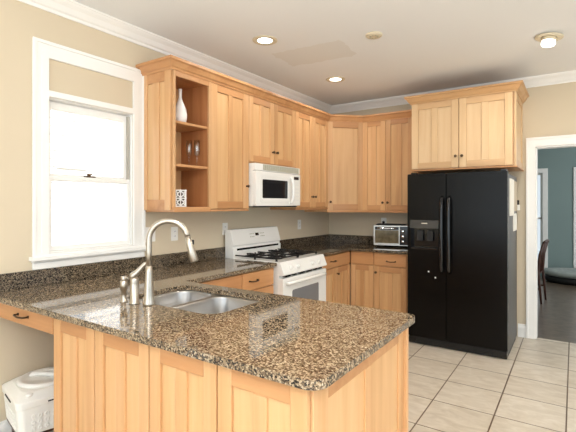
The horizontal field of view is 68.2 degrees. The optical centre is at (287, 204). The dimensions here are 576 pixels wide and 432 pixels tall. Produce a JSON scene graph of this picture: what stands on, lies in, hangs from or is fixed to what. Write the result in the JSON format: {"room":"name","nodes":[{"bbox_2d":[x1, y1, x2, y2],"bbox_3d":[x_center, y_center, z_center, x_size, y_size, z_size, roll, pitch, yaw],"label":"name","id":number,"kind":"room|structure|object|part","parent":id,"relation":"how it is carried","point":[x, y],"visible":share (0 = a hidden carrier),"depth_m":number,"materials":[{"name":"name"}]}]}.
{"room":"kitchen","nodes":[
{"label":"kitchen","id":0,"kind":"room"},
{"bbox_2d":[0,0,328,421],"bbox_3d":[-1.973,0.045,2.259,0.150,2.770,9.120,0,0,34],"label":"wall","id":1,"kind":"structure","parent":0,"point":[24,349],"depth_m":2.68,"materials":[{"name":"beige paint"}]},
{"bbox_2d":[0,419,11,431],"bbox_3d":[-2.859,1.360,0.793,0.016,0.140,5.700,0,0,34],"label":"baseboard","id":2,"kind":"structure","parent":1,"relation":"attached to","point":[5,426],"depth_m":2.53,"materials":[{"name":"white paint"}]},
{"bbox_2d":[29,36,145,269],"bbox_3d":[-1.415,-0.318,3.038,0.205,1.460,0.871,0,0,34],"label":"window","id":3,"kind":"structure","parent":1,"relation":"in","point":[45,255],"depth_m":2.95,"materials":[{"name":"white paint"}]},
{"bbox_3d":[-1.353,0.371,2.997,0.055,0.082,0.871,0,0,34],"label":"sill","id":4,"kind":"part","parent":3,"relation":"part of","materials":[{"name":"white paint"}]},
{"bbox_3d":[-1.432,-0.418,3.049,0.035,0.527,0.615,0,0,34],"label":"sash","id":5,"kind":"part","parent":3,"relation":"part of","materials":[{"name":"white paint"}]},
{"bbox_3d":[-1.403,0.059,3.029,0.033,0.497,0.615,0,0,34],"label":"sash","id":6,"kind":"part","parent":3,"relation":"part of","materials":[{"name":"white glass"}]},
{"bbox_2d":[0,247,222,291],"bbox_3d":[-1.184,0.464,3.276,0.020,0.102,1.990,0,0,34],"label":"backsplash","id":7,"kind":"structure","parent":1,"relation":"attached to","point":[31,278],"depth_m":2.97,"materials":[{"name":"brown stone"}]},
{"bbox_2d":[146,227,154,241],"bbox_3d":[-1.106,0.242,3.404,0.009,0.118,0.105,0,0,34],"label":"light switch","id":8,"kind":"object","parent":1,"relation":"attached to","point":[147,228],"visible":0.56,"depth_m":3.42,"materials":[{"name":"white plastic"}]},
{"bbox_2d":[171,227,177,240],"bbox_3d":[-0.965,0.250,3.614,0.008,0.118,0.072,0,0,34],"label":"wall outlet","id":9,"kind":"object","parent":1,"relation":"attached to","point":[174,230],"visible":1,"depth_m":3.61,"materials":[{"name":"white plastic"}]},
{"bbox_2d":[144,69,210,211],"bbox_3d":[-0.893,-0.475,3.420,0.346,1.070,0.410,0,0,34],"label":"upper cabinet","id":10,"kind":"object","parent":1,"relation":"attached to","point":[167,169],"visible":0.99,"depth_m":3.32,"materials":[{"name":"brown wood"}]},
{"bbox_3d":[-1.011,-0.482,3.263,0.325,1.055,0.018,0,0,34],"label":"panel","id":11,"kind":"part","parent":10,"relation":"part of","materials":[{"name":"brown wood"}]},
{"bbox_3d":[-1.008,-0.482,3.284,0.307,1.055,0.020,0,0,34],"label":"panel","id":12,"kind":"part","parent":10,"relation":"part of","materials":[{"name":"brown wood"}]},
{"bbox_3d":[-1.026,-0.482,3.522,0.012,1.055,0.354,0,0,34],"label":"panel","id":13,"kind":"part","parent":10,"relation":"part of","materials":[{"name":"brown wood"}]},
{"bbox_2d":[176,89,186,121],"bbox_3d":[-0.868,-0.782,3.425,0.108,0.292,0.108,0,0,34],"label":"bottle vase","id":14,"kind":"object","parent":10,"relation":"on","point":[181,113],"visible":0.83,"depth_m":3.39,"materials":[{"name":"white ceramic"}]},
{"bbox_2d":[176,190,186,206],"bbox_3d":[-0.861,-0.047,3.330,0.100,0.135,0.100,0,0,-38],"label":"box","id":15,"kind":"object","parent":10,"relation":"on","point":[180,194],"visible":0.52,"depth_m":3.30,"materials":[{"name":"white ceramic"}]},
{"bbox_2d":[186,140,191,164],"bbox_3d":[-0.809,-0.416,3.470,0.060,0.215,0.060,0,0,34],"label":"champagne flute","id":16,"kind":"object","parent":10,"relation":"on","point":[186,140],"visible":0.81,"depth_m":3.47,"materials":[{"name":"clear glass"}]},
{"bbox_3d":[-0.890,-0.298,3.430,0.315,0.020,0.354,0,0,34],"label":"shelf","id":17,"kind":"part","parent":10,"relation":"part of","materials":[{"name":"brown wood"}]},
{"bbox_3d":[-0.890,-0.626,3.430,0.315,0.020,0.354,0,0,34],"label":"shelf","id":18,"kind":"part","parent":10,"relation":"part of","materials":[{"name":"brown wood"}]},
{"bbox_3d":[-0.753,-0.492,3.337,0.021,1.035,0.392,0,0,34],"label":"frame","id":19,"kind":"part","parent":10,"relation":"part of","materials":[{"name":"brown wood"}]},
{"bbox_3d":[-0.792,-0.482,3.588,0.325,1.055,0.018,0,0,34],"label":"panel","id":20,"kind":"part","parent":10,"relation":"part of","materials":[{"name":"brown wood"}]},
{"bbox_2d":[136,55,411,122],"bbox_3d":[0.016,-1.044,4.265,3.078,0.078,0.866,0,0,-37],"label":"crown molding","id":21,"kind":"structure","parent":10,"relation":"attached to","point":[167,62],"depth_m":3.84,"materials":[{"name":"brown wood"}]},
{"bbox_2d":[222,223,227,234],"bbox_3d":[-0.612,0.240,4.139,0.008,0.118,0.072,0,0,34],"label":"wall outlet","id":22,"kind":"object","parent":1,"relation":"attached to","point":[224,225],"visible":0.8,"depth_m":4.13,"materials":[{"name":"white plastic"}]},
{"bbox_2d":[210,82,249,211],"bbox_3d":[-0.627,-0.475,3.788,0.376,1.070,0.493,0,0,34],"label":"upper cabinet","id":23,"kind":"object","parent":1,"relation":"attached to","point":[230,185],"visible":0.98,"depth_m":3.69,"materials":[{"name":"brown wood"}]},
{"bbox_3d":[-0.639,0.052,3.796,0.346,0.015,0.493,0,0,34],"label":"light rail","id":24,"kind":"part","parent":23,"relation":"part of","materials":[{"name":"brown wood"}]},
{"bbox_2d":[249,95,295,167],"bbox_3d":[-0.268,-0.699,4.322,0.376,0.622,0.786,0,0,34],"label":"upper cabinet","id":25,"kind":"object","parent":1,"relation":"attached to","point":[272,127],"visible":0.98,"depth_m":4.20,"materials":[{"name":"brown wood"}]},
{"bbox_3d":[-0.255,-0.701,4.076,0.021,0.610,0.389,0,0,34],"label":"door","id":26,"kind":"part","parent":25,"relation":"part of","materials":[{"name":"brown wood"}]},
{"bbox_2d":[249,163,299,206],"bbox_3d":[-0.228,-0.175,4.296,0.465,0.409,0.765,0,0,34],"label":"microwave","id":27,"kind":"object","parent":25,"relation":"attached to","point":[270,185],"visible":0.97,"depth_m":4.12,"materials":[{"name":"white plastic"}]},
{"bbox_3d":[-0.141,-0.148,4.138,0.039,0.323,0.600,0,0,34],"label":"door","id":28,"kind":"part","parent":27,"relation":"part of","materials":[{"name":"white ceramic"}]},
{"bbox_3d":[0.042,-0.143,4.338,0.064,0.281,0.029,0,0,30],"label":"handle","id":29,"kind":"part","parent":27,"relation":"part of","materials":[{"name":"white plastic"}]},
{"bbox_3d":[0.072,-0.148,4.458,0.035,0.323,0.161,0,0,34],"label":"control panel","id":30,"kind":"part","parent":27,"relation":"part of","materials":[{"name":"white plastic"}]},
{"bbox_3d":[-0.035,-0.701,4.403,0.021,0.610,0.389,0,0,34],"label":"door","id":31,"kind":"part","parent":25,"relation":"part of","materials":[{"name":"brown wood"}]},
{"bbox_2d":[17,0,575,113],"bbox_3d":[0.959,-1.292,0.213,7.000,0.095,9.000,0,0,34],"label":"trim","id":32,"kind":"structure","parent":1,"relation":"attached to","point":[72,10],"depth_m":3.83,"materials":[{"name":"white paint"}]},
{"bbox_2d":[270,111,327,209],"bbox_3d":[0.156,-0.475,4.951,0.376,1.070,0.723,0,0,34],"label":"upper cabinet","id":33,"kind":"object","parent":1,"relation":"attached to","point":[311,132],"visible":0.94,"depth_m":4.83,"materials":[{"name":"brown wood"}]},
{"bbox_3d":[0.143,0.052,4.959,0.346,0.015,0.723,0,0,34],"label":"light rail","id":34,"kind":"part","parent":33,"relation":"part of","materials":[{"name":"brown wood"}]},
{"bbox_3d":[0.176,-0.484,4.717,0.021,1.043,0.355,0,0,34],"label":"door","id":35,"kind":"part","parent":33,"relation":"part of","materials":[{"name":"brown wood"}]},
{"bbox_3d":[0.378,-0.484,5.018,0.021,1.043,0.359,0,0,34],"label":"door","id":36,"kind":"part","parent":33,"relation":"part of","materials":[{"name":"brown wood"}]},
{"bbox_2d":[280,234,329,248],"bbox_3d":[0.196,0.464,5.328,0.020,0.102,1.363,0,0,34],"label":"backsplash","id":37,"kind":"structure","parent":1,"relation":"attached to","point":[286,243],"depth_m":5.33,"materials":[{"name":"brown stone"}]},
{"bbox_2d":[49,276,575,431],"bbox_3d":[2.277,1.470,2.171,7.000,0.080,13.720,0,0,34],"label":"floor","id":38,"kind":"structure","parent":0,"point":[533,389],"depth_m":3.39,"materials":[{"name":"beige tile"}]},
{"bbox_2d":[7,419,53,431],"bbox_3d":[-1.452,1.347,2.522,0.310,0.165,0.320,0,0,-44],"label":"wooden stool","id":39,"kind":"object","parent":38,"relation":"on","point":[13,430],"visible":0.09,"depth_m":2.41,"materials":[{"name":"brown wood"}]},
{"bbox_2d":[2,367,53,431],"bbox_3d":[-1.446,1.128,2.523,0.375,0.272,0.392,0,0,-44],"label":"plastic bin","id":40,"kind":"object","parent":39,"relation":"on","point":[28,397],"visible":0.59,"depth_m":2.36,"materials":[{"name":"white plastic"}]},
{"bbox_3d":[-1.569,1.196,2.404,0.012,0.092,0.224,0,0,-44],"label":"perforated panel","id":41,"kind":"part","parent":40,"relation":"part of","materials":[{"name":"white plastic"}]},
{"bbox_2d":[4,395,53,431],"bbox_3d":[-1.445,1.185,2.524,0.361,0.160,0.380,0,0,-44],"label":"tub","id":42,"kind":"object","parent":40,"relation":"in","point":[36,417],"depth_m":2.34,"materials":[{"name":"white plastic"}]},
{"bbox_3d":[-1.445,1.024,2.524,0.283,0.019,0.283,0,0,-44],"label":"lid","id":43,"kind":"part","parent":40,"relation":"part of","materials":[{"name":"white plastic"}]},
{"bbox_3d":[-1.445,1.012,2.524,0.194,0.040,0.026,0,0,7],"label":"lid handle","id":44,"kind":"part","parent":40,"relation":"part of","materials":[{"name":"white plastic"}]},
{"bbox_3d":[-1.319,1.196,2.393,0.224,0.092,0.012,0,0,-44],"label":"perforated panel","id":45,"kind":"part","parent":40,"relation":"part of","materials":[{"name":"white plastic"}]},
{"bbox_2d":[199,274,241,288],"bbox_3d":[-0.788,0.989,3.322,0.622,0.882,0.586,0,0,34],"label":"base cabinet","id":46,"kind":"object","parent":38,"relation":"on","point":[234,281],"visible":0.02,"depth_m":3.27,"materials":[{"name":"brown wood"}]},
{"bbox_2d":[54,318,407,431],"bbox_3d":[-0.297,0.989,2.046,1.489,0.882,0.878,0,0,34],"label":"base cabinet","id":47,"kind":"object","parent":38,"relation":"on","point":[104,382],"visible":0.52,"depth_m":1.67,"materials":[{"name":"brown wood"}]},
{"bbox_3d":[-1.007,0.990,2.008,0.346,0.871,0.021,0,0,34],"label":"panel","id":48,"kind":"part","parent":47,"relation":"part of","materials":[{"name":"brown wood"}]},
{"bbox_3d":[-0.704,0.990,1.804,0.370,0.871,0.021,0,0,34],"label":"panel","id":49,"kind":"part","parent":47,"relation":"part of","materials":[{"name":"brown wood"}]},
{"bbox_3d":[-0.396,0.990,1.596,0.360,0.871,0.021,0,0,34],"label":"panel","id":50,"kind":"part","parent":47,"relation":"part of","materials":[{"name":"brown wood"}]},
{"bbox_2d":[0,258,414,390],"bbox_3d":[-0.276,0.581,2.662,2.214,0.129,1.995,0,0,34],"label":"countertop","id":51,"kind":"structure","parent":47,"relation":"on","point":[301,343],"depth_m":1.87,"materials":[{"name":"brown stone"}]},
{"bbox_3d":[-1.423,0.594,2.253,0.124,0.016,0.035,0,0,34],"label":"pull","id":52,"kind":"part","parent":51,"relation":"part of","materials":[{"name":"brown metal"}]},
{"bbox_3d":[-1.317,0.597,2.483,0.685,0.097,0.535,0,0,34],"label":"desk drawer","id":53,"kind":"part","parent":51,"relation":"part of","materials":[{"name":"brown wood"}]},
{"bbox_2d":[120,276,128,302],"bbox_3d":[-0.857,0.449,2.247,0.067,0.134,0.040,0,0,19],"label":"soap dispenser","id":54,"kind":"object","parent":51,"relation":"on","point":[123,283],"visible":0.92,"depth_m":2.24,"materials":[{"name":"silver metal"}]},
{"bbox_2d":[128,262,145,304],"bbox_3d":[-0.779,0.407,2.214,0.103,0.218,0.054,0,0,-15],"label":"handle","id":55,"kind":"object","parent":51,"relation":"on","point":[134,280],"visible":0.98,"depth_m":2.19,"materials":[{"name":"silver metal"}]},
{"bbox_3d":[-0.777,0.347,2.208,0.105,0.100,0.038,0,0,4],"label":"lever","id":56,"kind":"part","parent":55,"relation":"part of","materials":[{"name":"silver metal"}]},
{"bbox_2d":[143,218,197,305],"bbox_3d":[-0.604,0.293,2.184,0.282,0.445,0.062,0,0,-1],"label":"kitchen faucet","id":57,"kind":"object","parent":51,"relation":"on","point":[148,300],"visible":1,"depth_m":2.17,"materials":[{"name":"silver metal"}]},
{"bbox_3d":[-0.616,0.198,2.188,0.225,0.255,0.029,0,0,-3],"label":"spout","id":58,"kind":"part","parent":57,"relation":"part of","materials":[{"name":"silver metal"}]},
{"bbox_2d":[139,290,258,313],"bbox_3d":[-0.507,0.647,2.351,0.730,0.200,0.500,0,0,34],"label":"double sink","id":59,"kind":"object","parent":51,"relation":"in","point":[188,300],"visible":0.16,"depth_m":2.51,"materials":[{"name":"metal"}]},
{"bbox_3d":[-0.670,0.632,2.460,0.286,0.170,0.449,0,0,34],"label":"bowl","id":60,"kind":"part","parent":59,"relation":"part of","materials":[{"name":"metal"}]},
{"bbox_3d":[-0.379,0.647,2.265,0.371,0.200,0.449,0,0,34],"label":"bowl","id":61,"kind":"part","parent":59,"relation":"part of","materials":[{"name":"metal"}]},
{"bbox_3d":[-0.089,0.990,1.390,0.366,0.871,0.021,0,0,34],"label":"panel","id":62,"kind":"part","parent":47,"relation":"part of","materials":[{"name":"brown wood"}]},
{"bbox_3d":[0.088,0.991,1.333,0.026,0.878,0.074,0,0,34],"label":"corner post","id":63,"kind":"part","parent":47,"relation":"part of","materials":[{"name":"brown wood"}]},
{"bbox_3d":[0.320,0.992,1.675,0.020,0.876,0.753,0,0,34],"label":"panel","id":64,"kind":"part","parent":47,"relation":"part of","materials":[{"name":"brown wood"}]},
{"bbox_3d":[0.543,0.991,1.995,0.038,0.878,0.026,0,0,34],"label":"post","id":65,"kind":"part","parent":47,"relation":"part of","materials":[{"name":"brown wood"}]},
{"bbox_2d":[242,267,273,293],"bbox_3d":[-0.488,0.989,3.736,0.657,0.882,0.428,0,0,34],"label":"base cabinet","id":66,"kind":"object","parent":38,"relation":"on","point":[262,280],"visible":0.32,"depth_m":3.59,"materials":[{"name":"brown wood"}]},
{"bbox_3d":[-0.253,0.861,3.578,0.021,0.298,0.425,0,0,34],"label":"drawer","id":67,"kind":"part","parent":66,"relation":"part of","materials":[{"name":"brown wood"}]},
{"bbox_2d":[225,226,326,300],"bbox_3d":[-0.082,0.838,4.217,0.741,1.185,0.781,0,0,34],"label":"gas range","id":68,"kind":"object","parent":38,"relation":"on","point":[300,274],"visible":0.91,"depth_m":4.11,"materials":[{"name":"white metal"}]},
{"bbox_3d":[-0.344,0.388,4.393,0.110,0.285,0.781,0,0,34],"label":"panel","id":69,"kind":"part","parent":68,"relation":"part of","materials":[{"name":"white metal"}]},
{"bbox_2d":[234,252,322,262],"bbox_3d":[-0.098,0.523,4.228,0.592,0.023,0.779,0,0,34],"label":"cooktop","id":70,"kind":"object","parent":68,"relation":"in","point":[312,256],"depth_m":4.06,"materials":[{"name":"white metal"}]},
{"bbox_3d":[0.151,0.571,4.060,0.074,0.118,0.781,0,0,34],"label":"control panel","id":71,"kind":"part","parent":68,"relation":"part of","materials":[{"name":"white metal"}]},
{"bbox_3d":[0.156,0.943,4.056,0.044,0.575,0.777,0,0,34],"label":"oven door","id":72,"kind":"part","parent":68,"relation":"part of","materials":[{"name":"white metal"}]},
{"bbox_3d":[0.191,0.700,4.018,0.064,0.040,0.689,0,0,34],"label":"handle","id":73,"kind":"part","parent":68,"relation":"part of","materials":[{"name":"white metal"}]},
{"bbox_2d":[322,251,349,304],"bbox_3d":[0.288,0.989,4.888,0.657,0.882,0.736,0,0,34],"label":"base cabinet","id":74,"kind":"object","parent":38,"relation":"on","point":[337,267],"visible":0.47,"depth_m":4.80,"materials":[{"name":"brown wood"}]},
{"bbox_3d":[0.420,1.012,4.577,0.021,0.615,0.365,0,0,34],"label":"door","id":75,"kind":"part","parent":74,"relation":"part of","materials":[{"name":"brown wood"}]},
{"bbox_3d":[0.522,0.626,4.730,0.021,0.137,0.732,0,0,34],"label":"drawer","id":76,"kind":"part","parent":74,"relation":"part of","materials":[{"name":"brown wood"}]},
{"bbox_3d":[0.625,1.012,4.883,0.021,0.615,0.362,0,0,34],"label":"door","id":77,"kind":"part","parent":74,"relation":"part of","materials":[{"name":"brown wood"}]},
{"bbox_2d":[284,242,406,255],"bbox_3d":[0.765,0.531,4.945,1.392,0.030,1.363,0,0,34],"label":"countertop","id":78,"kind":"structure","parent":74,"relation":"on","point":[325,248],"depth_m":4.96,"materials":[{"name":"brown stone"}]},
{"bbox_2d":[374,223,406,247],"bbox_3d":[1.269,0.378,5.171,0.425,0.277,0.261,0,0,22],"label":"toaster oven","id":79,"kind":"object","parent":78,"relation":"on","point":[385,234],"visible":0.81,"depth_m":5.09,"materials":[{"name":"metal"}]},
{"bbox_3d":[1.189,0.389,5.110,0.278,0.155,0.008,0,0,22],"label":"glass door","id":80,"kind":"part","parent":79,"relation":"part of","materials":[{"name":"glass"}]},
{"bbox_2d":[376,223,406,224],"bbox_3d":[1.268,0.245,5.196,0.345,0.012,0.175,0,0,22],"label":"tray","id":81,"kind":"object","parent":79,"relation":"on","point":[378,223],"depth_m":5.14,"materials":[{"name":"black metal"}]},
{"bbox_3d":[1.375,0.374,5.026,0.107,0.223,0.004,0,0,22],"label":"control panel","id":82,"kind":"part","parent":79,"relation":"part of","materials":[{"name":"metal"}]},
{"bbox_2d":[351,251,374,307],"bbox_3d":[1.034,0.989,5.207,0.290,0.882,0.622,0,0,34],"label":"base cabinet","id":83,"kind":"object","parent":38,"relation":"on","point":[362,263],"visible":0.54,"depth_m":4.95,"materials":[{"name":"brown wood"}]},
{"bbox_3d":[0.866,0.626,4.957,0.288,0.137,0.021,0,0,34],"label":"drawer","id":84,"kind":"part","parent":83,"relation":"part of","materials":[{"name":"brown wood"}]},
{"bbox_2d":[374,252,406,312],"bbox_3d":[1.341,0.989,4.979,0.466,0.882,0.657,0,0,34],"label":"base cabinet","id":85,"kind":"object","parent":38,"relation":"on","point":[390,269],"visible":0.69,"depth_m":4.76,"materials":[{"name":"brown wood"}]},
{"bbox_3d":[1.147,0.626,4.769,0.375,0.137,0.021,0,0,34],"label":"drawer","id":86,"kind":"part","parent":85,"relation":"part of","materials":[{"name":"brown wood"}]},
{"bbox_2d":[407,169,516,358],"bbox_3d":[1.820,0.552,4.432,0.924,1.756,0.874,0,0,34],"label":"refrigerator","id":87,"kind":"object","parent":38,"relation":"on","point":[460,231],"visible":1,"depth_m":4.11,"materials":[{"name":"black metal"}]},
{"bbox_3d":[1.372,0.203,4.290,0.286,0.086,0.013,0,0,34],"label":"dispenser panel","id":88,"kind":"part","parent":87,"relation":"part of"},
{"bbox_3d":[1.412,0.518,4.314,0.380,1.653,0.075,0,0,34],"label":"door","id":89,"kind":"part","parent":87,"relation":"part of","materials":[{"name":"black metal"}]},
{"bbox_3d":[1.506,0.300,4.167,0.039,0.768,0.083,0,0,34],"label":"handle","id":90,"kind":"part","parent":87,"relation":"part of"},
{"bbox_3d":[1.562,0.300,4.129,0.039,0.768,0.083,0,0,34],"label":"handle","id":91,"kind":"part","parent":87,"relation":"part of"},
{"bbox_3d":[1.799,0.518,4.054,0.536,1.653,0.075,0,0,34],"label":"door","id":92,"kind":"part","parent":87,"relation":"part of","materials":[{"name":"black metal"}]},
{"bbox_2d":[509,178,513,215],"bbox_3d":[2.172,-0.068,4.124,0.012,0.355,0.275,0,0,34],"label":"notepad","id":93,"kind":"object","parent":87,"relation":"attached to","point":[511,181],"visible":1,"depth_m":4.05,"materials":[{"name":"paper"}]},
{"bbox_2d":[513,213,516,230],"bbox_3d":[2.331,0.182,4.364,0.007,0.175,0.280,0,0,34],"label":"note card","id":94,"kind":"object","parent":87,"relation":"attached to","point":[515,214],"visible":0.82,"depth_m":4.37,"materials":[{"name":"paper"}]},
{"bbox_2d":[514,181,516,210],"bbox_3d":[2.337,-0.083,4.372,0.009,0.305,0.280,0,0,34],"label":"folder","id":95,"kind":"object","parent":87,"relation":"attached to","point":[515,182],"visible":0.76,"depth_m":4.36,"materials":[{"name":"beige paper"}]},
{"bbox_2d":[538,239,548,303],"bbox_3d":[3.602,0.970,6.350,0.506,0.922,0.400,0,0,40],"label":"dining chair","id":96,"kind":"object","parent":38,"relation":"on","point":[541,256],"visible":0.62,"depth_m":6.17,"materials":[{"name":"brown wood"}]},
{"bbox_3d":[3.624,0.989,6.097,0.101,0.884,0.038,0,0,40],"label":"leg","id":97,"kind":"part","parent":96,"relation":"part of","materials":[{"name":"brown wood"}]},
{"bbox_3d":[3.855,0.989,6.373,0.101,0.884,0.038,0,0,40],"label":"leg","id":98,"kind":"part","parent":96,"relation":"part of","materials":[{"name":"brown wood"}]},
{"bbox_2d":[544,268,575,285],"bbox_3d":[5.363,1.312,7.615,1.400,0.235,0.820,0,0,34],"label":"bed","id":99,"kind":"object","parent":38,"relation":"on","point":[566,276],"visible":0.92,"depth_m":7.62,"materials":[{"name":"grey fabric"}]},
{"bbox_2d":[544,268,575,278],"bbox_3d":[5.363,1.254,7.615,1.400,0.117,0.820,0,0,34],"label":"cushion","id":100,"kind":"object","parent":99,"relation":"on","point":[552,273],"depth_m":7.67,"materials":[{"name":"grey fabric"}]},
{"bbox_2d":[73,0,575,105],"bbox_3d":[0.930,-1.390,0.304,7.150,0.100,9.120,0,0,34],"label":"ceiling","id":101,"kind":"structure","parent":0,"point":[424,45],"depth_m":3.39,"materials":[{"name":"paint"}]},
{"bbox_2d":[252,35,276,44],"bbox_3d":[-0.188,-1.335,3.466,0.204,0.008,0.204,0,0,34],"label":"recessed light","id":102,"kind":"object","parent":101,"relation":"in","point":[261,39],"visible":1,"depth_m":3.45,"materials":[{"name":"white"}]},
{"bbox_2d":[326,76,344,81],"bbox_3d":[0.508,-1.335,4.545,0.204,0.008,0.204,0,0,34],"label":"recessed light","id":103,"kind":"object","parent":101,"relation":"in","point":[333,78],"visible":1,"depth_m":4.53,"materials":[{"name":"white"}]},
{"bbox_2d":[365,31,382,38],"bbox_3d":[0.679,-1.330,3.355,0.132,0.019,0.131,0,0,34],"label":"smoke detector","id":104,"kind":"object","parent":101,"relation":"attached to","point":[374,34],"visible":1,"depth_m":3.33,"materials":[{"name":"beige plastic"}]},
{"bbox_2d":[534,32,563,46],"bbox_3d":[2.065,-1.295,3.362,0.199,0.087,0.200,0,0,34],"label":"recessed light","id":105,"kind":"object","parent":101,"relation":"in","point":[549,39],"visible":1,"depth_m":3.33,"materials":[{"name":"white"}]},
{"bbox_3d":[2.060,-1.276,3.365,0.100,0.049,0.100,0,0,34],"label":"bulb","id":106,"kind":"part","parent":105,"relation":"part of","materials":[{"name":"white glass"}]},
{"bbox_2d":[329,82,575,335],"bbox_3d":[3.505,0.045,3.996,7.000,2.770,0.120,0,0,34],"label":"wall","id":107,"kind":"structure","parent":0,"point":[549,110],"depth_m":4.58,"materials":[{"name":"beige paint"}]},
{"bbox_2d":[304,122,362,211],"bbox_3d":[0.659,-0.470,5.433,0.673,1.139,0.673,0,0,34],"label":"upper cabinet","id":108,"kind":"object","parent":107,"relation":"attached to","point":[345,139],"visible":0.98,"depth_m":5.21,"materials":[{"name":"brown wood"}]},
{"bbox_3d":[0.703,0.087,5.212,0.484,0.024,0.024,0,0,-11],"label":"light rail","id":109,"kind":"part","parent":108,"relation":"part of","materials":[{"name":"brown wood"}]},
{"bbox_3d":[0.702,-0.469,5.213,0.448,1.083,0.021,0,0,-11],"label":"door","id":110,"kind":"part","parent":108,"relation":"part of","materials":[{"name":"brown wood"}]},
{"bbox_2d":[330,234,373,243],"bbox_3d":[1.149,0.464,5.496,1.371,0.102,0.020,0,0,34],"label":"backsplash","id":111,"kind":"structure","parent":107,"relation":"attached to","point":[333,237],"depth_m":5.68,"materials":[{"name":"brown stone"}]},
{"bbox_2d":[381,218,386,222],"bbox_3d":[1.221,0.230,5.437,0.072,0.118,0.038,0,0,34],"label":"wall outlet","id":112,"kind":"object","parent":107,"relation":"attached to","point":[383,220],"visible":0.6,"depth_m":5.44,"materials":[{"name":"white plastic"}]},
{"bbox_2d":[363,117,421,212],"bbox_3d":[1.293,-0.470,5.186,0.696,1.139,0.376,0,0,34],"label":"upper cabinet","id":113,"kind":"object","parent":107,"relation":"attached to","point":[387,144],"visible":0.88,"depth_m":5.07,"materials":[{"name":"brown wood"}]},
{"bbox_3d":[1.047,-0.469,5.173,0.296,1.083,0.021,0,0,34],"label":"door","id":114,"kind":"part","parent":113,"relation":"part of","materials":[{"name":"brown wood"}]},
{"bbox_3d":[1.209,0.087,5.062,0.696,0.024,0.024,0,0,34],"label":"light rail","id":115,"kind":"part","parent":113,"relation":"part of","materials":[{"name":"brown wood"}]},
{"bbox_3d":[1.310,-0.469,4.997,0.330,1.083,0.021,0,0,34],"label":"door","id":116,"kind":"part","parent":113,"relation":"part of","materials":[{"name":"brown wood"}]},
{"bbox_2d":[404,80,528,173],"bbox_3d":[1.919,-0.761,4.579,1.133,0.807,0.678,0,0,34],"label":"upper cabinet","id":117,"kind":"object","parent":107,"relation":"attached to","point":[479,128],"visible":0.99,"depth_m":4.33,"materials":[{"name":"brown wood"}]},
{"bbox_3d":[1.553,-0.732,4.502,0.484,0.703,0.021,0,0,34],"label":"door","id":118,"kind":"part","parent":117,"relation":"part of","materials":[{"name":"brown wood"}]},
{"bbox_3d":[1.918,-1.124,4.578,1.133,0.082,0.676,0,0,34],"label":"crown","id":119,"kind":"part","parent":117,"relation":"part of","materials":[{"name":"brown wood"}]},
{"bbox_3d":[1.961,-0.732,4.226,0.489,0.703,0.021,0,0,34],"label":"door","id":120,"kind":"part","parent":117,"relation":"part of","materials":[{"name":"brown wood"}]},
{"bbox_3d":[2.349,-0.733,4.326,0.018,0.725,0.617,0,0,34],"label":"panel","id":121,"kind":"part","parent":117,"relation":"part of","materials":[{"name":"brown wood"}]},
{"bbox_2d":[518,323,525,337],"bbox_3d":[2.523,1.360,4.575,0.087,0.140,0.016,0,0,34],"label":"baseboard","id":122,"kind":"structure","parent":107,"relation":"attached to","point":[521,327],"depth_m":4.57,"materials":[{"name":"white paint"}]},
{"bbox_2d":[526,134,575,338],"bbox_3d":[3.101,0.361,4.251,1.251,2.138,0.148,0,0,34],"label":"door frame","id":123,"kind":"structure","parent":107,"relation":"in","point":[533,144],"depth_m":4.51,"materials":[{"name":"white paint"}]},
{"bbox_2d":[538,147,575,275],"bbox_3d":[6.115,0.095,7.784,5.300,2.670,0.120,0,0,34],"label":"wall","id":124,"kind":"structure","parent":0,"point":[560,163],"depth_m":8.26,"materials":[{"name":"teal paint"}]},
{"bbox_2d":[538,168,547,267],"bbox_3d":[4.793,0.295,8.628,0.825,2.010,0.095,0,0,34],"label":"window","id":125,"kind":"structure","parent":124,"relation":"in","point":[543,172],"depth_m":8.39,"materials":[{"name":"white paint"}]},
{"bbox_2d":[574,167,575,267],"bbox_3d":[5.847,0.295,7.919,0.875,2.010,0.095,0,0,34],"label":"window","id":126,"kind":"structure","parent":124,"relation":"in","point":[574,167],"depth_m":8.11,"materials":[{"name":"white paint"}]},
{"label":"outside","id":127,"kind":"structure","parent":0,"visible":0},
{"bbox_3d":[-2.104,2.480,5.288,3.450,0.100,12.000,0,0,34],"label":"ground","id":128,"kind":"structure","parent":127,"visible":0},
{"bbox_2d":[51,110,119,245],"bbox_3d":[-3.716,-0.210,6.131,0.234,5.280,10.000,0,0,34],"label":"window glass","id":129,"kind":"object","parent":128,"relation":"on","point":[80,145],"visible":0.06,"depth_m":6.71,"materials":[{"name":"white"}]},
{"bbox_3d":[-3.308,-0.720,6.532,0.004,0.260,0.400,0,0,34],"label":"pane","id":130,"kind":"part","parent":129,"relation":"part of","materials":[{"name":"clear glass"}]}
]}

